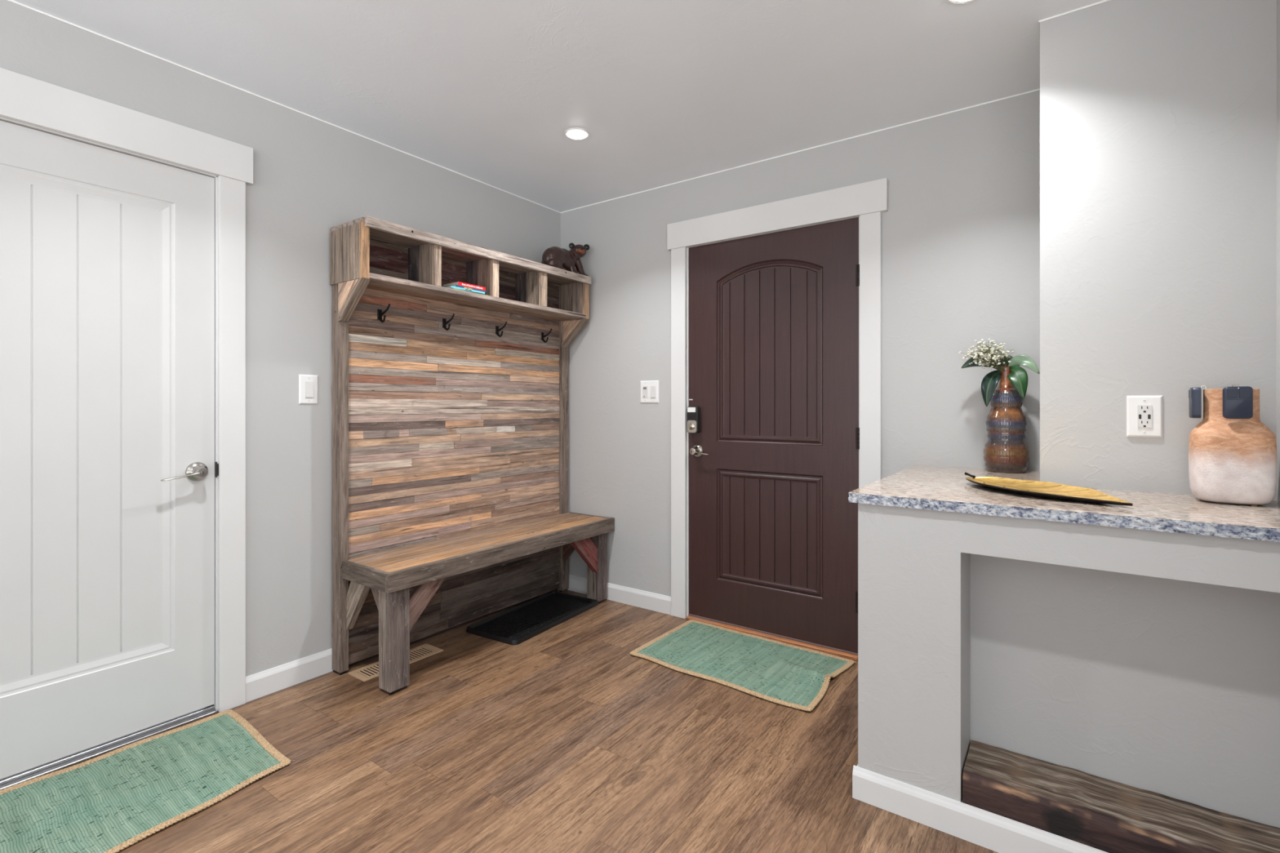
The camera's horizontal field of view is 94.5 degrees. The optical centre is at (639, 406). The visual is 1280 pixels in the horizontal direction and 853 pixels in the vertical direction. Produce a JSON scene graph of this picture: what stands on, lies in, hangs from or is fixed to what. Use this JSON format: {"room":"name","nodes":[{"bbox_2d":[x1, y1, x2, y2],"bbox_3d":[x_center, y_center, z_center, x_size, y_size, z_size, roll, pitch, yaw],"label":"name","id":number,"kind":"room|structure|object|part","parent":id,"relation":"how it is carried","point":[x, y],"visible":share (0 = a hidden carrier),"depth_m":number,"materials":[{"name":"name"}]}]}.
{"room":"entryway","nodes":[
{"label":"entryway","id":0,"kind":"room"},
{"bbox_2d":[0,0,560,676],"bbox_3d":[-2.437,-0.041,1.258,0.120,2.441,6.750,0,0,35],"label":"wall","id":1,"kind":"structure","parent":0,"point":[312,176],"depth_m":2.50,"materials":[{"name":"grey paint"}]},
{"bbox_2d":[0,67,253,790],"bbox_3d":[-1.899,0.074,1.972,0.169,2.211,1.049,0,0,35],"label":"door","id":2,"kind":"structure","parent":1,"relation":"in","point":[122,229],"depth_m":2.05,"materials":[{"name":"wood"}]},
{"bbox_3d":[-1.679,0.248,2.187,0.061,0.072,0.160,0,0,35],"label":"handle","id":3,"kind":"part","parent":2,"relation":"part of","materials":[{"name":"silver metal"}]},
{"bbox_3d":[-1.634,0.245,2.284,0.022,0.060,0.004,0,0,35],"label":"strike plate","id":4,"kind":"part","parent":2,"relation":"part of","materials":[{"name":"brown metal"}]},
{"bbox_2d":[8,0,560,213],"bbox_3d":[-2.432,-1.258,1.160,0.003,0.006,6.597,0,0,35],"label":"trim","id":5,"kind":"structure","parent":1,"relation":"attached to","point":[12,1],"depth_m":2.34,"materials":[{"name":"white paint"}]},
{"bbox_2d":[245,648,333,702],"bbox_3d":[-1.467,1.131,2.506,0.013,0.098,0.372,0,0,35],"label":"baseboard","id":6,"kind":"structure","parent":1,"relation":"attached to","point":[268,682],"depth_m":2.48,"materials":[{"name":"white wood"}]},
{"bbox_2d":[298,374,318,404],"bbox_3d":[-1.430,-0.072,2.558,0.012,0.127,0.080,0,0,35],"label":"light switch","id":7,"kind":"object","parent":1,"relation":"attached to","point":[308,384],"visible":1,"depth_m":2.55,"materials":[{"name":"white plastic"}]},
{"bbox_2d":[57,590,997,852],"bbox_3d":[-0.172,1.230,-0.356,5.958,0.100,6.750,0,0,35],"label":"floor","id":8,"kind":"structure","parent":0,"point":[562,739],"depth_m":1.96,"materials":[{"name":"wood"}]},
{"bbox_2d":[0,709,294,852],"bbox_3d":[-1.599,1.173,1.734,0.662,0.013,0.929,0,0,35],"label":"rug","id":9,"kind":"object","parent":8,"relation":"on","point":[112,802],"visible":1,"depth_m":1.81,"materials":[{"name":"fabric"}]},
{"bbox_2d":[347,643,443,682],"bbox_3d":[-1.118,1.177,2.729,0.134,0.005,0.397,0,0,35],"label":"floor vent","id":10,"kind":"object","parent":8,"relation":"in","point":[370,672],"visible":0.65,"depth_m":2.71,"materials":[{"name":"beige metal"}]},
{"bbox_2d":[329,215,614,694],"bbox_3d":[-0.765,0.193,3.103,0.436,1.973,1.500,0,0,35],"label":"hall tree","id":11,"kind":"object","parent":8,"relation":"on","point":[450,406],"visible":1,"depth_m":3.00,"materials":[{"name":"brown wood"}]},
{"bbox_3d":[-1.329,0.203,2.622,0.075,1.955,0.041,0,0,35],"label":"post","id":12,"kind":"part","parent":11,"relation":"part of","materials":[{"name":"brown wood"}]},
{"bbox_2d":[329,221,369,313],"bbox_3d":[-1.255,-0.575,2.553,0.271,0.389,0.032,0,0,35],"label":"bracket","id":13,"kind":"object","parent":11,"relation":"attached to","point":[349,242],"depth_m":2.53,"materials":[{"name":"brown wood"}]},
{"bbox_3d":[-1.024,0.961,2.464,0.084,0.410,0.091,0,0,35],"label":"leg","id":14,"kind":"part","parent":11,"relation":"part of","materials":[{"name":"brown wood"}]},
{"bbox_3d":[-0.928,0.194,3.205,0.046,1.928,1.376,0,0,35],"label":"panel","id":15,"kind":"part","parent":11,"relation":"part of","materials":[{"name":"brown wood"}]},
{"bbox_3d":[-0.749,0.694,3.105,0.363,0.024,1.437,0,0,35],"label":"seat","id":16,"kind":"part","parent":11,"relation":"part of","materials":[{"name":"brown wood"}]},
{"bbox_3d":[-0.724,-0.771,3.052,0.022,0.044,1.439,0,0,35],"label":"trim","id":17,"kind":"part","parent":11,"relation":"part of","materials":[{"name":"brown wood"}]},
{"bbox_3d":[-0.502,0.203,3.783,0.074,1.955,0.063,0,0,35],"label":"post","id":18,"kind":"part","parent":11,"relation":"part of","materials":[{"name":"brown wood"}]},
{"bbox_2d":[541,242,589,275],"bbox_3d":[-0.442,-0.889,3.543,0.137,0.211,0.337,0,0,41],"label":"bear figurine","id":19,"kind":"object","parent":11,"relation":"on","point":[555,256],"visible":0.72,"depth_m":3.51,"materials":[{"name":"brown ceramic"}]},
{"bbox_2d":[559,281,589,340],"bbox_3d":[-0.431,-0.575,3.709,0.271,0.389,0.032,0,0,35],"label":"bracket","id":20,"kind":"object","parent":11,"relation":"attached to","point":[574,296],"depth_m":3.69,"materials":[{"name":"brown wood"}]},
{"bbox_3d":[-0.260,0.961,3.583,0.096,0.410,0.079,0,0,35],"label":"leg","id":21,"kind":"part","parent":11,"relation":"part of","materials":[{"name":"brown wood"}]},
{"bbox_3d":[-0.896,-0.566,2.994,0.163,0.007,0.243,0,0,35],"label":"book","id":22,"kind":"object","parent":11,"relation":"on","visible":0},
{"bbox_2d":[444,285,484,293],"bbox_3d":[-0.903,-0.574,2.965,0.148,0.009,0.205,0,0,35],"label":"book","id":23,"kind":"object","parent":22,"relation":"on","point":[449,286],"visible":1,"depth_m":2.91,"materials":[{"name":"paper"}]},
{"bbox_2d":[444,284,486,293],"bbox_3d":[-0.894,-0.584,2.986,0.138,0.010,0.199,0,0,35],"label":"book","id":24,"kind":"object","parent":23,"relation":"on","point":[457,286],"visible":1,"depth_m":2.93,"materials":[{"name":"blue paper"}]},
{"bbox_2d":[442,281,485,290],"bbox_3d":[-0.888,-0.599,2.992,0.124,0.019,0.174,0,0,35],"label":"book","id":25,"kind":"object","parent":24,"relation":"on","point":[460,283],"visible":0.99,"depth_m":2.94,"materials":[{"name":"red paper"}]},
{"bbox_2d":[466,591,598,644],"bbox_3d":[-0.580,1.169,3.310,0.360,0.022,0.724,0,0,31],"label":"tray","id":26,"kind":"object","parent":8,"relation":"on","point":[515,625],"visible":1,"depth_m":3.27,"materials":[{"name":"black rubber"}]},
{"bbox_2d":[629,619,856,711],"bbox_3d":[0.463,1.164,2.757,0.924,0.031,0.618,0,0,35],"label":"rug","id":27,"kind":"object","parent":8,"relation":"on","point":[788,675],"visible":1,"depth_m":2.71,"materials":[{"name":"fabric"}]},
{"bbox_2d":[13,0,1103,212],"bbox_3d":[-0.129,-1.311,-0.387,5.850,0.100,6.750,0,0,35],"label":"ceiling","id":28,"kind":"structure","parent":0,"point":[664,92],"depth_m":2.21,"materials":[{"name":"paint"}]},
{"bbox_2d":[564,127,590,140],"bbox_3d":[-0.291,-1.254,2.737,0.118,0.014,0.118,0,0,35],"label":"recessed light","id":29,"kind":"object","parent":28,"relation":"in","point":[575,133],"visible":1,"depth_m":2.72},
{"bbox_2d":[566,129,587,139],"bbox_3d":[-0.291,-1.254,2.737,0.096,0.014,0.096,0,0,35],"label":"diffuser","id":30,"kind":"object","parent":29,"relation":"attached to","point":[574,134],"depth_m":2.72,"materials":[{"name":"white plastic"}]},
{"bbox_2d":[947,0,973,4],"bbox_3d":[0.994,-1.254,1.791,0.118,0.014,0.118,0,0,35],"label":"recessed light","id":31,"kind":"object","parent":28,"relation":"in","point":[958,2],"visible":1,"depth_m":1.83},
{"bbox_2d":[560,89,1039,596],"bbox_3d":[1.848,-0.041,2.256,5.700,2.441,0.150,0,0,35],"label":"wall","id":32,"kind":"structure","parent":0,"point":[961,224],"depth_m":2.68,"materials":[{"name":"grey paint"}]},
{"bbox_2d":[567,574,671,614],"bbox_3d":[-0.169,1.131,3.594,0.863,0.098,0.013,0,0,35],"label":"baseboard","id":33,"kind":"structure","parent":32,"relation":"attached to","point":[622,594],"depth_m":3.50,"materials":[{"name":"white wood"}]},
{"bbox_2d":[640,380,658,403],"bbox_3d":[0.053,-0.083,3.437,0.130,0.130,0.012,0,0,35],"label":"light switch","id":34,"kind":"object","parent":32,"relation":"attached to","point":[649,389],"visible":1,"depth_m":3.44,"materials":[{"name":"white plastic"}]},
{"bbox_2d":[666,177,888,661],"bbox_3d":[0.673,0.076,3.058,1.174,2.207,0.207,0,0,35],"label":"door","id":35,"kind":"structure","parent":32,"relation":"in","point":[776,306],"depth_m":3.00,"materials":[{"name":"brown wood"}]},
{"bbox_3d":[0.324,0.246,3.218,0.130,0.072,0.061,0,0,35],"label":"handle","id":36,"kind":"part","parent":35,"relation":"part of","materials":[{"name":"silver metal"}]},
{"bbox_2d":[560,88,1039,213],"bbox_3d":[0.540,-1.258,3.095,2.597,0.006,0.003,0,0,35],"label":"trim","id":37,"kind":"structure","parent":32,"relation":"attached to","point":[1039,88],"depth_m":2.83,"materials":[{"name":"white paint"}]},
{"bbox_2d":[857,502,1279,827],"bbox_3d":[1.347,0.736,1.907,0.980,0.889,1.000,0,0,35],"label":"wall","id":38,"kind":"structure","parent":0,"point":[1146,660],"depth_m":1.62,"materials":[{"name":"grey paint"}]},
{"bbox_2d":[852,765,1107,852],"bbox_3d":[1.048,1.134,1.499,0.993,0.092,0.013,0,0,35],"label":"baseboard","id":39,"kind":"structure","parent":38,"relation":"attached to","point":[997,833],"depth_m":1.62,"materials":[{"name":"white wood"}]},
{"bbox_2d":[848,464,1279,542],"bbox_3d":[1.331,0.275,1.905,1.003,0.031,1.023,0,0,35],"label":"granite ledge","id":40,"kind":"object","parent":38,"relation":"on","point":[937,488],"visible":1,"depth_m":1.56,"materials":[{"name":"grey stone"}]},
{"bbox_2d":[983,366,1029,473],"bbox_3d":[1.448,0.051,2.339,0.154,0.416,0.154,0,0,-6],"label":"vase","id":41,"kind":"object","parent":40,"relation":"on","point":[1006,450],"visible":0.9,"depth_m":2.29,"materials":[{"name":"brown ceramic"}]},
{"bbox_2d":[958,338,1013,373],"bbox_3d":[1.354,-0.193,2.321,0.186,0.135,0.166,0,0,35],"label":"flower","id":42,"kind":"object","parent":41,"relation":"in","point":[984,353],"visible":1,"depth_m":2.32,"materials":[{"name":"white plant"}]},
{"bbox_2d":[960,354,1039,406],"bbox_3d":[1.409,-0.106,2.324,0.267,0.216,0.114,0,0,35],"label":"leaf spray","id":43,"kind":"object","parent":41,"relation":"in","point":[1018,377],"visible":0.85,"depth_m":2.30,"materials":[{"name":"green plant"}]},
{"bbox_2d":[964,472,1133,506],"bbox_3d":[1.173,0.243,1.767,0.236,0.031,0.569,0,0,-8],"label":"dish","id":44,"kind":"object","parent":40,"relation":"on","point":[1042,489],"visible":1,"depth_m":1.75,"materials":[{"name":"gold metal"}]},
{"bbox_2d":[1188,388,1277,506],"bbox_3d":[1.591,0.106,1.593,0.163,0.305,0.148,0,0,35],"label":"vase","id":45,"kind":"object","parent":40,"relation":"on","point":[1231,460],"visible":0.88,"depth_m":1.54,"materials":[{"name":"white ceramic"}]},
{"bbox_2d":[1188,385,1206,417],"bbox_3d":[1.535,-0.012,1.628,0.035,0.090,0.054,0,0,35],"label":"remote","id":46,"kind":"object","parent":45,"relation":"attached to","point":[1194,393],"visible":1,"depth_m":1.61,"materials":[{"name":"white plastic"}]},
{"bbox_2d":[1222,384,1253,418],"bbox_3d":[1.559,-0.012,1.544,0.054,0.090,0.035,0,0,35],"label":"remote","id":47,"kind":"object","parent":45,"relation":"attached to","point":[1237,400],"visible":1,"depth_m":1.53,"materials":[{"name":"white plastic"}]},
{"bbox_2d":[962,740,1279,852],"bbox_3d":[1.230,1.054,1.505,0.700,0.094,0.205,0,0,35],"label":"timber beam","id":48,"kind":"structure","parent":38,"relation":"on","point":[1104,815],"depth_m":1.50,"materials":[{"name":"brown wood"}]},
{"bbox_2d":[1040,0,1276,500],"bbox_3d":[1.672,-0.501,1.982,0.538,1.520,0.500,0,0,35],"label":"wall partition","id":49,"kind":"structure","parent":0,"point":[1158,117],"depth_m":1.78,"materials":[{"name":"grey paint"}]},
{"bbox_2d":[1038,0,1110,22],"bbox_3d":[1.178,-1.258,1.291,0.541,0.006,1.200,0,0,35],"label":"trim","id":50,"kind":"structure","parent":49,"relation":"attached to","point":[1104,1],"depth_m":1.88,"materials":[{"name":"white paint"}]},
{"bbox_2d":[1126,395,1162,437],"bbox_3d":[1.518,0.031,1.780,0.083,0.125,0.009,0,0,35],"label":"wall outlet","id":51,"kind":"object","parent":49,"relation":"attached to","point":[1144,413],"visible":1,"depth_m":1.78,"materials":[{"name":"white plastic"}]},
{"bbox_2d":[1137,404,1151,427],"bbox_3d":[1.516,0.031,1.778,0.033,0.067,0.002,0,0,35],"label":"receptacle","id":52,"kind":"object","parent":51,"relation":"attached to","point":[1144,411],"depth_m":1.78,"materials":[{"name":"plastic"}]},
{"bbox_2d":[1276,0,1279,502],"bbox_3d":[1.594,-0.041,1.302,0.125,2.441,1.700,0,0,35],"label":"wall","id":53,"kind":"structure","parent":0,"point":[1277,1],"depth_m":1.61,"materials":[{"name":"grey paint"}]}
]}

